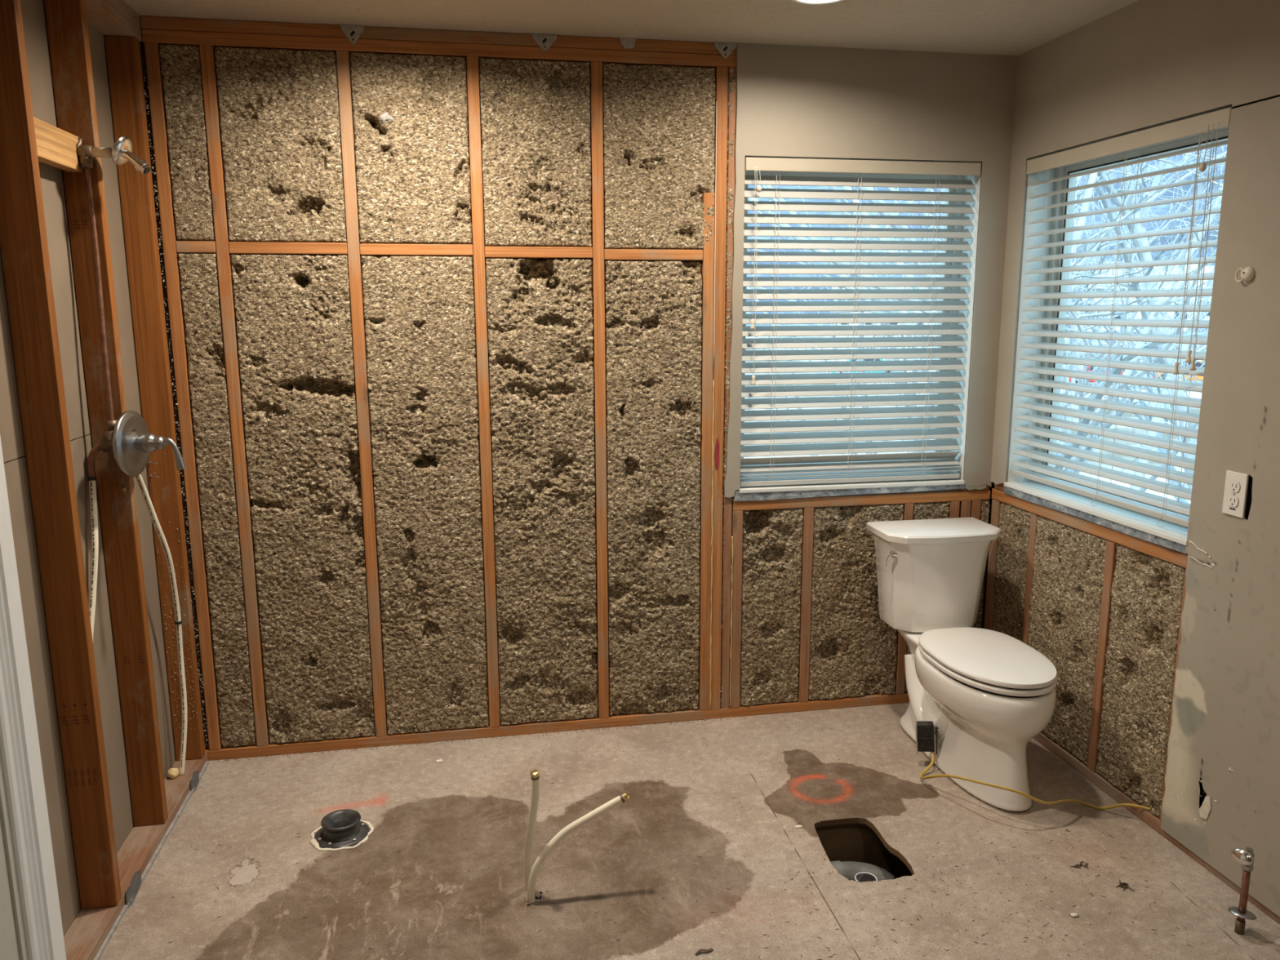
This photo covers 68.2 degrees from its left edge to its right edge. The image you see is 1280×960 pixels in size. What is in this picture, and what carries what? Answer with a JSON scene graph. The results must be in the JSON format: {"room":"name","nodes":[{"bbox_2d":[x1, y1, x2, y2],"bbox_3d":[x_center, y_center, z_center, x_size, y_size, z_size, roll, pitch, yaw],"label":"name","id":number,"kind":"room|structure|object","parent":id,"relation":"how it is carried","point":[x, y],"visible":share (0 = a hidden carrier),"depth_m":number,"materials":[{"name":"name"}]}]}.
{"room":"bathroom under renovation","nodes":[
{"label":"bathroom under renovation","id":0,"kind":"room"},
{"bbox_2d":[0,0,176,936],"bbox_3d":[-1.515,-0.107,2.506,0.031,2.440,1.420,-2,10,-10],"label":"wall","id":1,"kind":"structure","parent":0,"point":[33,14],"depth_m":2.49,"materials":[{"name":"paint"}]},
{"bbox_2d":[139,26,1017,740],"bbox_3d":[-0.086,-0.277,3.403,3.170,2.440,0.118,-2,10,-10],"label":"wall","id":2,"kind":"structure","parent":0,"point":[793,100],"depth_m":3.35,"materials":[{"name":"beige paint"}]},
{"bbox_2d":[175,240,216,253],"bbox_3d":[-1.427,-0.753,3.062,0.119,0.036,0.088,-2,10,-10],"label":"blocking","id":3,"kind":"object","parent":2,"relation":"attached to","point":[182,246],"visible":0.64,"depth_m":3.02,"materials":[{"name":"brown wood"}]},
{"bbox_2d":[159,44,215,241],"bbox_3d":[-1.423,-1.056,2.978,0.121,0.591,0.042,-2,10,-10],"label":"wall insulation","id":4,"kind":"object","parent":3,"relation":"on","point":[180,68],"visible":1,"depth_m":2.96},
{"bbox_2d":[228,241,347,254],"bbox_3d":[-1.149,-0.761,3.112,0.366,0.036,0.088,-2,10,-10],"label":"blocking","id":5,"kind":"object","parent":2,"relation":"attached to","point":[235,247],"visible":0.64,"depth_m":3.07,"materials":[{"name":"brown wood"}]},
{"bbox_2d":[214,46,346,243],"bbox_3d":[-1.147,-1.067,3.035,0.369,0.593,0.067,-2,10,-10],"label":"wall insulation","id":6,"kind":"object","parent":5,"relation":"on","point":[280,120],"visible":1,"depth_m":3.02},
{"bbox_2d":[360,243,472,255],"bbox_3d":[-0.750,-0.774,3.184,0.366,0.036,0.088,-2,10,-10],"label":"blocking","id":7,"kind":"object","parent":2,"relation":"attached to","point":[366,249],"visible":0.83,"depth_m":3.14,"materials":[{"name":"brown wood"}]},
{"bbox_2d":[349,52,472,244],"bbox_3d":[-0.750,-1.083,3.120,0.369,0.595,0.091,-2,10,-10],"label":"wall insulation","id":8,"kind":"object","parent":7,"relation":"on","point":[413,170],"visible":1,"depth_m":3.09},
{"bbox_2d":[484,246,592,258],"bbox_3d":[-0.350,-0.782,3.256,0.366,0.036,0.088,-2,10,-10],"label":"blocking","id":9,"kind":"object","parent":2,"relation":"attached to","point":[533,252],"visible":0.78,"depth_m":3.21,"materials":[{"name":"brown wood"}]},
{"bbox_2d":[478,57,591,247],"bbox_3d":[-0.346,-1.091,3.172,0.369,0.601,0.055,-2,11,-12],"label":"wall insulation","id":10,"kind":"object","parent":9,"relation":"on","point":[535,115],"visible":0.99,"depth_m":3.16},
{"bbox_2d":[604,248,702,261],"bbox_3d":[0.042,-0.791,3.327,0.350,0.036,0.088,-2,10,-10],"label":"blocking","id":11,"kind":"object","parent":2,"relation":"attached to","point":[609,254],"visible":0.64,"depth_m":3.28,"materials":[{"name":"brown wood"}]},
{"bbox_2d":[602,62,715,249],"bbox_3d":[0.066,-1.104,3.249,0.393,0.607,0.050,-2,10,-10],"label":"wall insulation","id":12,"kind":"object","parent":11,"relation":"on","point":[659,121],"visible":1,"depth_m":3.23},
{"bbox_2d":[735,155,982,493],"bbox_3d":[0.790,-0.575,3.542,0.919,1.204,0.180,-2,10,-10],"label":"window","id":13,"kind":"structure","parent":2,"relation":"in","point":[976,181],"depth_m":3.56,"materials":[{"name":"paint"}]},
{"bbox_2d":[740,157,981,486],"bbox_3d":[0.801,-0.566,3.484,0.887,1.167,0.081,-2,10,-10],"label":"window blind","id":14,"kind":"object","parent":13,"relation":"attached to","point":[917,462],"visible":0.91,"depth_m":3.50,"materials":[{"name":"beige plastic"}]},
{"bbox_2d":[732,488,990,511],"bbox_3d":[0.848,0.070,3.633,1.037,0.038,0.089,-2,10,-10],"label":"sill","id":15,"kind":"structure","parent":2,"relation":"attached to","point":[955,495],"depth_m":3.59,"materials":[{"name":"brown wood"}]},
{"bbox_2d":[733,484,964,501],"bbox_3d":[0.800,0.043,3.569,0.922,0.042,0.007,-2,10,-10],"label":"strip","id":16,"kind":"object","parent":15,"relation":"on","point":[739,496],"visible":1,"depth_m":3.55,"materials":[{"name":"stone"}]},
{"bbox_2d":[122,0,1138,55],"bbox_3d":[0.317,-1.063,0.906,3.200,0.001,4.900,-2,10,-10],"label":"ceiling","id":17,"kind":"structure","parent":0,"point":[988,27],"depth_m":2.92,"materials":[{"name":"beige"}]},
{"bbox_2d":[139,15,347,38],"bbox_3d":[-1.212,-1.396,2.871,0.604,0.037,0.142,-2,10,-10],"label":"plate","id":18,"kind":"object","parent":17,"relation":"on","point":[162,23],"depth_m":2.93,"materials":[{"name":"brown wood"}]},
{"bbox_2d":[359,26,539,46],"bbox_3d":[-0.598,-1.419,2.981,0.568,0.037,0.142,-2,10,-10],"label":"plate","id":19,"kind":"object","parent":17,"relation":"on","point":[369,32],"depth_m":3.04,"materials":[{"name":"brown wood"}]},
{"bbox_2d":[340,24,364,44],"bbox_3d":[-0.908,-1.409,2.989,0.074,0.055,0.003,-2,10,-10],"label":"metal clip","id":20,"kind":"object","parent":19,"relation":"attached to","point":[353,33],"visible":1,"depth_m":2.99,"materials":[{"name":"metal"}]},
{"bbox_2d":[550,35,720,54],"bbox_3d":[0.001,-1.441,3.089,0.576,0.037,0.142,-2,10,-10],"label":"plate","id":21,"kind":"object","parent":17,"relation":"on","point":[565,42],"depth_m":3.15,"materials":[{"name":"brown wood"}]},
{"bbox_2d":[531,33,557,51],"bbox_3d":[-0.312,-1.433,3.096,0.084,0.051,0.003,-2,10,-10],"label":"metal clip","id":22,"kind":"object","parent":21,"relation":"attached to","point":[544,42],"visible":1,"depth_m":3.09,"materials":[{"name":"metal"}]},
{"bbox_2d":[714,42,737,58],"bbox_3d":[0.290,-1.456,3.203,0.080,0.050,0.003,-2,10,-10],"label":"metal clip","id":23,"kind":"object","parent":21,"relation":"attached to","point":[725,49],"visible":1,"depth_m":3.20,"materials":[{"name":"metal"}]},
{"bbox_2d":[791,0,844,4],"bbox_3d":[0.518,-1.414,2.693,0.190,0.062,0.190,-2,10,-10],"label":"recessed light","id":24,"kind":"object","parent":17,"relation":"in","point":[802,2],"visible":1,"depth_m":2.77,"materials":[{"name":"white paint"}]},
{"bbox_2d":[99,702,1279,959],"bbox_3d":[0.073,1.097,2.665,3.084,0.001,2.094,-2,10,-10],"label":"floor","id":25,"kind":"structure","parent":0,"point":[261,821],"depth_m":2.71,"materials":[{"name":"concrete"}]},
{"bbox_2d":[63,751,208,959],"bbox_3d":[-1.435,1.087,2.647,0.089,0.038,1.349,-2,10,-10],"label":"plate","id":26,"kind":"object","parent":25,"relation":"on","point":[88,931],"visible":0.51,"depth_m":2.64,"materials":[{"name":"brown wood"}]},
{"bbox_2d":[0,0,121,909],"bbox_3d":[-1.404,-0.042,2.248,0.087,2.326,0.037,-2,10,-10],"label":"stud","id":27,"kind":"object","parent":26,"relation":"on","point":[24,245],"visible":1,"depth_m":2.24,"materials":[{"name":"brown wood"}]},
{"bbox_2d":[33,116,82,172],"bbox_3d":[-1.455,-0.823,2.304,0.038,0.089,0.366,-2,10,-10],"label":"blocking","id":28,"kind":"object","parent":27,"relation":"attached to","point":[56,148],"visible":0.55,"depth_m":2.34,"materials":[{"name":"brown wood"}]},
{"bbox_2d":[44,0,168,826],"bbox_3d":[-1.476,-0.112,2.637,0.087,2.326,0.037,-2,10,-10],"label":"stud","id":29,"kind":"object","parent":26,"relation":"on","point":[67,26],"visible":1,"depth_m":2.61,"materials":[{"name":"brown wood"}]},
{"bbox_2d":[84,0,141,41],"bbox_3d":[-1.453,-1.265,2.264,0.089,0.076,1.257,-2,10,-10],"label":"plate","id":30,"kind":"object","parent":29,"relation":"on","point":[108,17],"visible":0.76,"depth_m":2.71,"materials":[{"name":"brown wood"}]},
{"bbox_2d":[75,135,185,492],"bbox_3d":[-1.385,-0.431,2.521,0.220,0.942,0.163,-8,13,-37],"label":"shower fixture","id":31,"kind":"object","parent":29,"relation":"attached to","point":[128,440],"visible":1,"depth_m":2.54,"materials":[{"name":"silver metal"}]},
{"bbox_2d":[87,476,98,640],"bbox_3d":[-1.470,0.539,2.566,0.042,1.078,0.233,-3,11,-16],"label":"pipe","id":32,"kind":"object","parent":31,"relation":"attached to","point":[92,485],"visible":0.46,"depth_m":2.55,"materials":[{"name":"plastic"}]},
{"bbox_2d":[134,474,187,776],"bbox_3d":[-1.478,0.439,2.894,0.057,1.159,0.374,-2,10,-10],"label":"pipe","id":33,"kind":"object","parent":31,"relation":"attached to","point":[178,621],"visible":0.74,"depth_m":3.06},
{"bbox_2d":[124,869,142,908],"bbox_3d":[-1.366,1.101,2.546,0.015,0.047,0.111,-2,10,-10],"label":"scrap","id":34,"kind":"object","parent":26,"relation":"on","point":[132,890],"visible":1,"depth_m":2.55,"materials":[{"name":"grey"}]},
{"bbox_2d":[104,35,205,760],"bbox_3d":[-1.553,-0.187,3.050,0.087,2.326,0.038,-2,10,-10],"label":"stud","id":35,"kind":"object","parent":26,"relation":"on","point":[123,56],"visible":0.96,"depth_m":3.00,"materials":[{"name":"brown wood"}]},
{"bbox_2d":[142,52,724,745],"bbox_3d":[-0.642,-0.215,3.252,1.943,2.279,0.062,-2,11,-12],"label":"insulation fill","id":36,"kind":"object","parent":35,"relation":"attached to","point":[147,105],"visible":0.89,"depth_m":3.14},
{"bbox_2d":[93,760,208,959],"bbox_3d":[-1.385,1.101,2.651,0.010,0.010,1.330,-2,10,-10],"label":"mortar edge","id":37,"kind":"object","parent":25,"relation":"on","point":[177,816],"visible":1,"depth_m":2.71,"materials":[{"name":"concrete"}]},
{"bbox_2d":[309,808,373,850],"bbox_3d":[-0.899,1.045,2.845,0.186,0.058,0.180,-2,10,-10],"label":"flange","id":38,"kind":"object","parent":25,"relation":"on","point":[340,829],"visible":1,"depth_m":2.82,"materials":[{"name":"plastic"}]},
{"bbox_2d":[524,769,539,889],"bbox_3d":[-0.290,0.950,2.536,0.026,0.379,0.063,-10,14,-43],"label":"pipe","id":39,"kind":"object","parent":25,"relation":"on","point":[535,775],"visible":0.88,"depth_m":2.52,"materials":[{"name":"beige plastic"}]},
{"bbox_2d":[204,692,909,760],"bbox_3d":[-0.124,0.908,3.604,3.019,0.038,0.089,-2,10,-10],"label":"plate","id":40,"kind":"object","parent":25,"relation":"on","point":[876,699],"visible":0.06,"depth_m":3.52,"materials":[{"name":"brown wood"}]},
{"bbox_2d":[144,42,222,750],"bbox_3d":[-1.503,-0.205,3.146,0.038,2.326,0.089,-2,10,-10],"label":"stud","id":41,"kind":"object","parent":40,"relation":"on","point":[153,58],"visible":0.76,"depth_m":3.08,"materials":[{"name":"brown wood"}]},
{"bbox_2d":[177,253,256,747],"bbox_3d":[-1.416,0.105,3.192,0.124,1.699,0.059,-4,11,-18],"label":"wall insulation","id":42,"kind":"object","parent":40,"relation":"on","point":[199,278],"visible":0.99,"depth_m":3.16},
{"bbox_2d":[199,44,269,746],"bbox_3d":[-1.347,-0.211,3.174,0.038,2.326,0.089,-2,10,-10],"label":"stud","id":43,"kind":"object","parent":40,"relation":"on","point":[209,77],"visible":0.76,"depth_m":3.11,"materials":[{"name":"brown wood"}]},
{"bbox_2d":[231,253,375,743],"bbox_3d":[-1.144,0.093,3.260,0.370,1.697,0.093,-2,10,-10],"label":"wall insulation","id":44,"kind":"object","parent":40,"relation":"on","point":[293,314],"visible":1,"depth_m":3.22},
{"bbox_2d":[336,50,386,737],"bbox_3d":[-0.947,-0.225,3.246,0.038,2.326,0.089,-2,10,-10],"label":"stud","id":45,"kind":"object","parent":40,"relation":"on","point":[343,60],"visible":0.79,"depth_m":3.18,"materials":[{"name":"brown wood"}]},
{"bbox_2d":[360,255,489,734],"bbox_3d":[-0.744,0.080,3.329,0.369,1.695,0.083,-2,10,-10],"label":"wall insulation","id":46,"kind":"object","parent":40,"relation":"on","point":[420,310],"visible":1,"depth_m":3.29},
{"bbox_2d":[466,55,500,727],"bbox_3d":[-0.547,-0.240,3.317,0.038,2.326,0.089,-2,10,-10],"label":"stud","id":47,"kind":"object","parent":40,"relation":"on","point":[473,73],"visible":0.94,"depth_m":3.25,"materials":[{"name":"brown wood"}]},
{"bbox_2d":[484,257,598,725],"bbox_3d":[-0.345,0.067,3.404,0.370,1.689,0.095,-2,10,-10],"label":"wall insulation","id":48,"kind":"object","parent":40,"relation":"on","point":[540,317],"visible":1,"depth_m":3.37},
{"bbox_2d":[589,61,608,718],"bbox_3d":[-0.147,-0.255,3.389,0.038,2.326,0.089,-2,10,-10],"label":"stud","id":49,"kind":"object","parent":40,"relation":"on","point":[596,67],"visible":0.79,"depth_m":3.33,"materials":[{"name":"brown wood"}]},
{"bbox_2d":[604,260,702,715],"bbox_3d":[0.049,0.058,3.463,0.352,1.683,0.070,-2,10,-10],"label":"wall insulation","id":50,"kind":"object","parent":40,"relation":"on","point":[653,316],"visible":1,"depth_m":3.43},
{"bbox_2d":[697,192,715,710],"bbox_3d":[0.237,-0.065,3.495,0.039,1.912,0.089,-2,10,-10],"label":"stud","id":51,"kind":"object","parent":40,"relation":"on","point":[707,271],"visible":0.77,"depth_m":3.44,"materials":[{"name":"brown wood"}]},
{"bbox_2d":[711,66,728,709],"bbox_3d":[0.277,-0.270,3.464,0.041,2.326,0.091,-2,10,-10],"label":"stud","id":52,"kind":"object","parent":40,"relation":"on","point":[721,73],"depth_m":3.39,"materials":[{"name":"brown wood"}]},
{"bbox_2d":[141,29,736,67],"bbox_3d":[-0.605,-1.401,3.096,1.885,0.038,0.089,-2,10,-10],"label":"plate","id":53,"kind":"object","parent":52,"relation":"on","point":[160,37],"visible":0.72,"depth_m":3.04,"materials":[{"name":"brown wood"}]},
{"bbox_2d":[709,380,714,709],"bbox_3d":[0.267,0.261,3.512,0.007,1.260,0.006,-2,10,-10],"label":"adhesive line","id":54,"kind":"object","parent":52,"relation":"attached to","point":[713,380],"visible":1,"depth_m":3.50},
{"bbox_2d":[720,66,736,708],"bbox_3d":[0.317,-0.272,3.473,0.031,2.326,0.087,-2,10,-10],"label":"stud","id":55,"kind":"object","parent":40,"relation":"on","point":[727,504],"visible":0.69,"depth_m":3.50,"materials":[{"name":"brown wood"}]},
{"bbox_2d":[723,68,735,487],"bbox_3d":[0.315,-0.691,3.369,0.031,1.464,0.042,-2,10,-10],"label":"wall insulation","id":56,"kind":"object","parent":55,"relation":"attached to","point":[731,78],"visible":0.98,"depth_m":3.34},
{"bbox_2d":[728,510,742,707],"bbox_3d":[0.358,0.489,3.618,0.038,0.777,0.089,-2,10,-10],"label":"stud","id":57,"kind":"object","parent":40,"relation":"on","point":[737,516],"visible":0.61,"depth_m":3.57,"materials":[{"name":"brown wood"}]},
{"bbox_2d":[728,536,733,706],"bbox_3d":[0.346,0.539,3.577,0.007,0.670,0.006,-2,10,-10],"label":"adhesive line","id":58,"kind":"object","parent":57,"relation":"attached to","point":[731,536],"visible":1,"depth_m":3.57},
{"bbox_2d":[739,507,803,706],"bbox_3d":[0.495,0.485,3.637,0.239,0.777,0.090,-2,10,-10],"label":"wall insulation","id":59,"kind":"object","parent":40,"relation":"on","point":[772,539],"visible":0.98,"depth_m":3.60},
{"bbox_2d":[797,507,813,702],"bbox_3d":[0.630,0.479,3.667,0.038,0.777,0.089,-2,10,-10],"label":"stud","id":60,"kind":"object","parent":40,"relation":"on","point":[808,513],"visible":0.59,"depth_m":3.62,"materials":[{"name":"brown wood"}]},
{"bbox_2d":[808,503,903,700],"bbox_3d":[0.833,0.475,3.685,0.369,0.777,0.070,-2,10,-10],"label":"wall insulation","id":61,"kind":"object","parent":40,"relation":"on","point":[853,651],"visible":0.77,"depth_m":3.66},
{"bbox_2d":[895,502,913,694],"bbox_3d":[1.028,0.464,3.738,0.035,0.777,0.089,-2,10,-10],"label":"stud","id":62,"kind":"object","parent":40,"relation":"on","point":[908,508],"visible":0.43,"depth_m":3.73,"materials":[{"name":"brown wood"}]},
{"bbox_2d":[904,502,949,692],"bbox_3d":[1.126,0.466,3.728,0.154,0.777,0.050,-2,10,-10],"label":"wall insulation","id":63,"kind":"object","parent":40,"relation":"on","point":[931,510],"visible":0.09,"depth_m":3.65},
{"bbox_2d":[948,501,959,518],"bbox_3d":[1.215,0.458,3.771,0.039,0.777,0.089,-2,10,-10],"label":"stud","id":64,"kind":"object","parent":40,"relation":"on","point":[953,506],"visible":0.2,"depth_m":3.66,"materials":[{"name":"brown wood"}]},
{"bbox_2d":[959,500,971,517],"bbox_3d":[1.262,0.456,3.780,0.038,0.777,0.089,-2,10,-10],"label":"stud","id":65,"kind":"object","parent":40,"relation":"on","point":[965,506],"visible":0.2,"depth_m":3.67,"materials":[{"name":"brown wood"}]},
{"bbox_2d":[969,500,981,627],"bbox_3d":[1.305,0.454,3.787,0.037,0.777,0.089,-2,10,-10],"label":"stud","id":66,"kind":"object","parent":40,"relation":"on","point":[975,505],"visible":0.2,"depth_m":3.68,"materials":[{"name":"brown wood"}]},
{"bbox_2d":[973,499,990,628],"bbox_3d":[1.348,0.457,3.769,0.042,0.777,0.047,-2,10,-10],"label":"wall insulation","id":67,"kind":"object","parent":40,"relation":"on","point":[984,509],"visible":0.28,"depth_m":3.70},
{"bbox_2d":[527,791,629,902],"bbox_3d":[-0.166,0.993,2.542,0.283,0.291,0.028,-3,11,-16],"label":"pipe","id":68,"kind":"object","parent":25,"relation":"on","point":[623,797],"visible":0.98,"depth_m":2.52,"materials":[{"name":"beige plastic"}]},
{"bbox_2d":[814,817,914,882],"bbox_3d":[0.641,1.086,2.766,0.220,0.019,0.323,-2,10,-10],"label":"trim","id":69,"kind":"structure","parent":25,"relation":"on","point":[849,820],"depth_m":2.91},
{"bbox_2d":[866,516,1057,811],"bbox_3d":[1.131,0.596,3.242,0.436,0.770,0.813,-2,10,-10],"label":"toilet","id":70,"kind":"object","parent":25,"relation":"on","point":[988,693],"visible":0.93,"depth_m":3.19,"materials":[{"name":"ceramic"}]},
{"bbox_2d":[915,720,938,754],"bbox_3d":[0.982,0.885,3.243,0.076,0.109,0.044,2,11,12],"label":"electrical box","id":71,"kind":"object","parent":70,"relation":"attached to","point":[925,742],"visible":1,"depth_m":3.23,"materials":[{"name":"black plastic"}]},
{"bbox_2d":[920,751,1150,810],"bbox_3d":[1.211,0.976,2.958,0.698,0.124,0.266,7,12,33],"label":"cable","id":72,"kind":"object","parent":25,"relation":"on","point":[931,765],"visible":1,"depth_m":2.93,"materials":[{"name":"plastic"}]},
{"bbox_2d":[1033,731,1279,924],"bbox_3d":[1.587,1.026,2.914,0.091,0.038,1.897,-2,10,-10],"label":"plate","id":73,"kind":"object","parent":25,"relation":"on","point":[1147,816],"visible":0.1,"depth_m":2.96,"materials":[{"name":"brown wood"}]},
{"bbox_2d":[983,498,1001,630],"bbox_3d":[1.420,0.461,3.733,0.089,0.782,0.050,-2,10,-10],"label":"stud","id":74,"kind":"object","parent":73,"relation":"on","point":[991,588],"visible":0.24,"depth_m":3.70,"materials":[{"name":"brown wood"}]},
{"bbox_2d":[991,502,1031,640],"bbox_3d":[1.420,0.484,3.603,0.073,0.784,0.206,-4,11,-18],"label":"wall insulation","id":75,"kind":"object","parent":73,"relation":"on","point":[1014,522],"visible":0.58,"depth_m":3.57},
{"bbox_2d":[1021,512,1039,644],"bbox_3d":[1.466,0.504,3.495,0.085,0.782,0.036,-2,10,-10],"label":"stud","id":76,"kind":"object","parent":73,"relation":"on","point":[1033,517],"visible":0.24,"depth_m":3.46,"materials":[{"name":"brown wood"}]},
{"bbox_2d":[1026,515,1107,765],"bbox_3d":[1.475,0.542,3.284,0.049,0.784,0.390,-2,10,-10],"label":"wall insulation","id":77,"kind":"object","parent":73,"relation":"on","point":[1068,562],"visible":0.84,"depth_m":3.24},
{"bbox_2d":[1087,540,1117,772],"bbox_3d":[1.541,0.579,3.082,0.090,0.782,0.038,-2,10,-10],"label":"stud","id":78,"kind":"object","parent":73,"relation":"on","point":[1111,547],"visible":0.44,"depth_m":3.06,"materials":[{"name":"brown wood"}]},
{"bbox_2d":[1095,543,1186,817],"bbox_3d":[1.553,0.609,2.914,0.064,0.784,0.303,-2,10,-10],"label":"wall insulation","id":79,"kind":"object","parent":73,"relation":"on","point":[1147,590],"visible":0.98,"depth_m":2.90},
{"bbox_2d":[1160,568,1186,822],"bbox_3d":[1.602,0.639,2.753,0.089,0.782,0.038,-2,10,-10],"label":"stud","id":80,"kind":"object","parent":73,"relation":"on","point":[1184,587],"visible":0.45,"depth_m":2.75,"materials":[{"name":"brown wood"}]},
{"bbox_2d":[1227,847,1256,934],"bbox_3d":[1.510,1.032,2.364,0.070,0.245,0.061,-5,11,-25],"label":"supply valve","id":81,"kind":"object","parent":25,"relation":"on","point":[1245,858],"visible":1,"depth_m":2.35,"materials":[{"name":"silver metal"}]},
{"bbox_2d":[991,0,1279,808],"bbox_3d":[1.798,0.092,1.339,0.040,2.440,4.700,-2,10,-10],"label":"wall","id":82,"kind":"structure","parent":0,"point":[1142,64],"depth_m":2.86,"materials":[{"name":"beige paint"}]},
{"bbox_2d":[991,488,1187,568],"bbox_3d":[1.510,0.145,3.164,0.091,0.040,1.077,-2,10,-10],"label":"sill","id":83,"kind":"structure","parent":82,"relation":"attached to","point":[1170,555],"depth_m":3.06,"materials":[{"name":"brown wood"}]},
{"bbox_2d":[1004,485,1187,554],"bbox_3d":[1.465,0.111,3.122,0.009,0.042,0.936,-2,10,-10],"label":"strip","id":84,"kind":"object","parent":83,"relation":"on","point":[1144,535],"visible":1,"depth_m":3.04,"materials":[{"name":"stone"}]},
{"bbox_2d":[1004,104,1231,545],"bbox_3d":[1.542,-0.487,3.025,0.180,1.194,0.952,-2,10,-10],"label":"window","id":85,"kind":"structure","parent":82,"relation":"in","point":[1171,531],"depth_m":3.40,"materials":[{"name":"paint"}]},
{"bbox_2d":[1011,106,1231,527],"bbox_3d":[1.484,-0.488,3.014,0.080,1.148,0.920,-2,10,-10],"label":"window blind","id":86,"kind":"object","parent":85,"relation":"attached to","point":[1219,119],"visible":0.9,"depth_m":2.95,"materials":[{"name":"beige plastic"}]},
{"bbox_2d":[1160,94,1279,917],"bbox_3d":[1.616,0.104,2.245,0.001,2.037,0.819,-2,10,-10],"label":"wall","id":87,"kind":"structure","parent":0,"point":[1226,704],"depth_m":2.48,"materials":[{"name":"beige paint"}]},
{"bbox_2d":[1199,795,1211,819],"bbox_3d":[1.575,0.911,2.632,0.002,0.076,0.040,-2,10,-10],"label":"flap","id":88,"kind":"object","parent":87,"relation":"attached to","point":[1204,811],"visible":1,"depth_m":2.63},
{"bbox_2d":[1222,470,1253,519],"bbox_3d":[1.592,0.038,2.484,0.059,0.140,0.087,-2,10,-10],"label":"wall outlet","id":89,"kind":"object","parent":87,"relation":"attached to","point":[1236,488],"visible":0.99,"depth_m":2.48,"materials":[{"name":"plastic"}]},
{"bbox_2d":[1235,266,1254,282],"bbox_3d":[1.552,-0.527,2.427,0.016,0.040,0.050,-2,10,-10],"label":"wall hook","id":90,"kind":"object","parent":87,"relation":"attached to","point":[1247,274],"visible":1,"depth_m":2.42,"materials":[{"name":"beige plastic"}]},
{"bbox_3d":[0.648,1.798,2.908,0.950,0.030,1.150,-2,10,-10],"label":"trim","id":91,"kind":"structure","parent":0,"visible":0},
{"bbox_3d":[0.647,1.439,2.842,0.950,0.700,1.150,-2,10,-10],"label":"trim","id":92,"kind":"structure","parent":91,"relation":"on","visible":0},
{"bbox_2d":[830,860,895,881],"bbox_3d":[0.588,1.328,2.857,0.568,0.325,0.217,1,10,8],"label":"drain pipe","id":93,"kind":"object","parent":92,"relation":"in","point":[851,870],"visible":0.24,"depth_m":2.86,"materials":[{"name":"white paint"}]},
{"bbox_2d":[815,822,915,878],"bbox_3d":[0.612,1.179,2.984,0.910,0.240,0.038,-2,10,-10],"label":"floor hole","id":94,"kind":"object","parent":92,"relation":"attached to","point":[857,842],"visible":0.04,"depth_m":2.97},
{"bbox_3d":[-0.992,0.309,0.210,0.020,2.440,3.440,-2,10,-10],"label":"wall","id":95,"kind":"structure","parent":0,"visible":0},
{"bbox_2d":[0,749,28,959],"bbox_3d":[-1.246,0.281,1.427,0.089,2.060,0.798,-2,10,-10],"label":"door","id":96,"kind":"structure","parent":95,"relation":"in","point":[13,945],"depth_m":1.90,"materials":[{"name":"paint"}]},
{"bbox_2d":[0,436,66,959],"bbox_3d":[-1.277,0.170,1.870,0.034,2.120,0.110,-2,10,-10],"label":"trim","id":97,"kind":"structure","parent":95,"relation":"attached to","point":[20,748],"depth_m":1.94,"materials":[{"name":"white paint"}]},
{"label":"outside","id":98,"kind":"structure","parent":0,"visible":0},
{"bbox_2d":[746,144,1226,333],"bbox_3d":[63.019,-67.671,125.126,645.166,96.876,583.274,-2,10,-10],"label":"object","id":99,"kind":"structure","parent":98,"point":[1163,209],"depth_m":185.19,"materials":[{"name":"white"}]},
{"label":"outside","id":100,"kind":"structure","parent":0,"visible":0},
{"bbox_2d":[743,334,1206,503],"bbox_3d":[67.255,-18.852,126.136,420.000,0.318,300.000,-2,10,-10],"label":"snowy ground","id":101,"kind":"structure","parent":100,"point":[1192,394],"depth_m":36.25,"materials":[{"name":"snow"}]},
{"bbox_2d":[831,286,937,325],"bbox_3d":[30.759,-21.065,114.069,17.154,6.400,14.361,-2,10,-10],"label":"house","id":102,"kind":"structure","parent":101,"relation":"on","point":[833,287],"depth_m":111.50,"materials":[{"name":"white"}]},
{"bbox_2d":[744,146,1225,456],"bbox_3d":[3.436,-2.322,9.752,6.538,10.010,8.457,-5,11,-25],"label":"bare tree","id":103,"kind":"object","parent":101,"relation":"on","point":[1078,193],"visible":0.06,"depth_m":9.50,"materials":[{"name":"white plant"}]},
{"bbox_2d":[747,149,1226,491],"bbox_3d":[2.019,-1.746,7.238,7.608,9.787,6.832,7,13,36],"label":"bare tree","id":104,"kind":"object","parent":101,"relation":"on","point":[1088,193],"visible":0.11,"depth_m":6.54,"materials":[{"name":"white plant"}]},
{"bbox_2d":[806,145,1226,476],"bbox_3d":[5.889,-3.263,12.368,7.402,10.870,8.184,-2,10,-10],"label":"bare tree","id":105,"kind":"object","parent":101,"relation":"on","point":[1132,316],"visible":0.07,"depth_m":12.55,"materials":[{"name":"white plant"}]},
{"bbox_2d":[881,144,1226,504],"bbox_3d":[5.406,-2.441,8.803,8.484,10.534,7.834,2,11,11],"label":"bare tree","id":106,"kind":"object","parent":101,"relation":"on","point":[1144,212],"visible":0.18,"depth_m":8.67,"materials":[{"name":"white plant"}]},
{"bbox_2d":[1067,261,1206,332],"bbox_3d":[42.105,-16.268,83.602,15.533,6.000,14.490,-2,10,-10],"label":"house","id":107,"kind":"structure","parent":101,"relation":"on","point":[1193,266],"depth_m":80.12,"materials":[{"name":"white"}]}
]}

